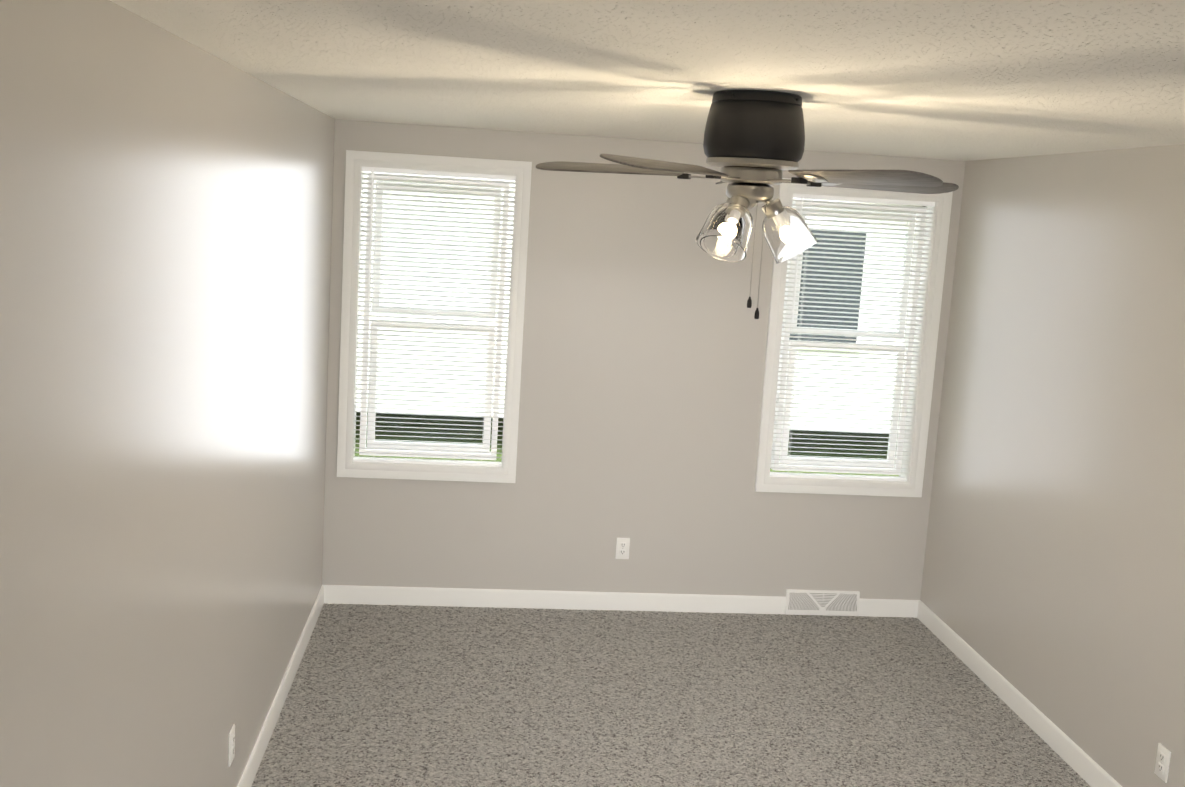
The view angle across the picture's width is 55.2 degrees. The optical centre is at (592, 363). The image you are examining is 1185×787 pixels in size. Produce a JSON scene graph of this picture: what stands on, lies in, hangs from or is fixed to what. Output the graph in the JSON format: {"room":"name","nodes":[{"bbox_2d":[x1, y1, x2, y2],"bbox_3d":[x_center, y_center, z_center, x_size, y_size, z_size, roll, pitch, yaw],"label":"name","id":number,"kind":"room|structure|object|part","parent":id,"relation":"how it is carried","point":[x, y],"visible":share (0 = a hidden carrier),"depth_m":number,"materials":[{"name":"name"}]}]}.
{"room":"empty bedroom","nodes":[
{"label":"empty bedroom","id":0,"kind":"room"},
{"bbox_2d":[0,0,334,786],"bbox_3d":[-1.032,0.583,1.794,0.160,2.440,8.160,3,8,-6],"label":"wall","id":1,"kind":"structure","parent":0,"point":[166,204],"depth_m":2.59,"materials":[{"name":"grey paint"}]},
{"bbox_2d":[228,724,234,766],"bbox_3d":[-1.170,1.241,3.683,0.010,0.115,0.070,3,8,-6],"label":"electrical outlet","id":2,"kind":"object","parent":1,"relation":"attached to","point":[231,755],"visible":0.98,"depth_m":3.67,"materials":[{"name":"white plastic"}]},
{"bbox_2d":[237,585,328,786],"bbox_3d":[-1.201,1.463,3.910,0.013,0.095,3.890,3,8,-6],"label":"baseboard","id":3,"kind":"structure","parent":1,"relation":"attached to","point":[252,766],"depth_m":4.61,"materials":[{"name":"white wood"}]},
{"bbox_2d":[322,119,965,599],"bbox_3d":[0.253,0.086,5.904,3.180,2.440,0.160,3,8,-6],"label":"wall","id":4,"kind":"structure","parent":0,"point":[644,345],"depth_m":5.83,"materials":[{"name":"grey paint"}]},
{"bbox_2d":[337,150,531,482],"bbox_3d":[-0.802,-0.219,5.727,0.902,1.627,0.134,3,8,-6],"label":"window","id":5,"kind":"structure","parent":4,"relation":"in","point":[440,449],"depth_m":5.74,"materials":[{"name":"white plastic"}]},
{"bbox_2d":[353,167,515,466],"bbox_3d":[-0.799,-0.217,5.702,0.758,1.483,0.041,3,8,-6],"label":"window blind","id":6,"kind":"object","parent":5,"relation":"attached to","point":[372,170],"visible":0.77,"depth_m":5.69,"materials":[{"name":"white plastic"}]},
{"bbox_2d":[329,585,785,613],"bbox_3d":[-0.163,1.241,5.944,2.405,0.095,0.013,3,8,-6],"label":"baseboard","id":7,"kind":"structure","parent":4,"relation":"attached to","point":[338,594],"depth_m":5.94,"materials":[{"name":"white wood"}]},
{"bbox_2d":[615,538,629,558],"bbox_3d":[0.159,0.970,5.937,0.070,0.115,0.010,3,8,-6],"label":"electrical outlet","id":8,"kind":"object","parent":4,"relation":"attached to","point":[622,547],"visible":1,"depth_m":5.93,"materials":[{"name":"white plastic"}]},
{"bbox_2d":[785,589,859,615],"bbox_3d":[1.232,1.284,6.076,0.400,0.132,0.026,3,8,-6],"label":"air vent","id":9,"kind":"object","parent":4,"relation":"in","point":[823,602],"visible":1,"depth_m":6.07,"materials":[{"name":"white metal"}]},
{"bbox_2d":[755,178,952,496],"bbox_3d":[1.345,-0.120,5.945,0.902,1.627,0.134,3,8,-6],"label":"window","id":10,"kind":"structure","parent":4,"relation":"in","point":[845,463],"depth_m":5.96,"materials":[{"name":"white plastic"}]},
{"bbox_2d":[770,194,934,481],"bbox_3d":[1.347,-0.118,5.920,0.758,1.483,0.041,3,8,-6],"label":"window blind","id":11,"kind":"object","parent":10,"relation":"attached to","point":[856,199],"visible":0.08,"depth_m":5.91,"materials":[{"name":"white plastic"}]},
{"bbox_2d":[858,598,916,616],"bbox_3d":[1.585,1.321,6.121,0.315,0.095,0.013,3,8,-6],"label":"baseboard","id":12,"kind":"structure","parent":4,"relation":"attached to","point":[867,607],"depth_m":6.12,"materials":[{"name":"white wood"}]},
{"bbox_2d":[110,0,1184,160],"bbox_3d":[0.702,-0.587,1.788,3.500,0.080,8.160,3,8,-6],"label":"ceiling","id":13,"kind":"structure","parent":0,"point":[964,80],"depth_m":2.62,"materials":[{"name":"white paint"}]},
{"bbox_2d":[536,90,958,318],"bbox_3d":[0.470,-0.449,3.281,1.259,0.632,1.252,3,8,-6],"label":"fan","id":14,"kind":"object","parent":13,"relation":"hanging from","point":[753,143],"visible":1,"depth_m":3.13,"materials":[{"name":"black metal"}]},
{"bbox_3d":[0.466,-0.374,3.268,0.356,0.165,0.371,3,8,-6],"label":"shade glass","id":15,"kind":"part","parent":14,"relation":"part of","materials":[{"name":"clear glass"}]},
{"bbox_2d":[251,603,1090,786],"bbox_3d":[0.553,1.895,2.135,3.500,0.060,8.160,3,8,-6],"label":"floor","id":16,"kind":"structure","parent":0,"point":[408,696],"depth_m":4.85,"materials":[{"name":"carpet"}]},
{"bbox_2d":[920,144,1184,786],"bbox_3d":[2.287,0.736,2.131,0.160,2.440,8.160,3,8,-6],"label":"wall","id":17,"kind":"structure","parent":0,"point":[1053,585],"depth_m":4.64,"materials":[{"name":"grey paint"}]},
{"bbox_2d":[913,600,1121,786],"bbox_3d":[2.131,1.891,2.285,0.013,0.095,7.840,3,8,-6],"label":"baseboard","id":18,"kind":"structure","parent":17,"relation":"attached to","point":[1087,768],"depth_m":4.96,"materials":[{"name":"white wood"}]},
{"bbox_2d":[1154,743,1170,782],"bbox_3d":[1.986,1.393,3.954,0.010,0.115,0.070,3,8,-6],"label":"electrical outlet","id":19,"kind":"object","parent":17,"relation":"attached to","point":[1162,764],"visible":1,"depth_m":3.95,"materials":[{"name":"white plastic"}]},
{"label":"outside","id":20,"kind":"structure","parent":0,"visible":0},
{"bbox_2d":[355,412,898,475],"bbox_3d":[-0.775,0.314,15.908,60.000,0.100,19.580,3,8,-6],"label":"lawn","id":21,"kind":"structure","parent":20,"point":[498,437],"depth_m":11.31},
{"bbox_2d":[356,171,925,416],"bbox_3d":[-1.535,-1.953,13.628,13.881,4.123,6.700,3,8,-6],"label":"house","id":22,"kind":"structure","parent":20,"point":[504,315],"depth_m":10.87,"materials":[{"name":"white"}]}
]}

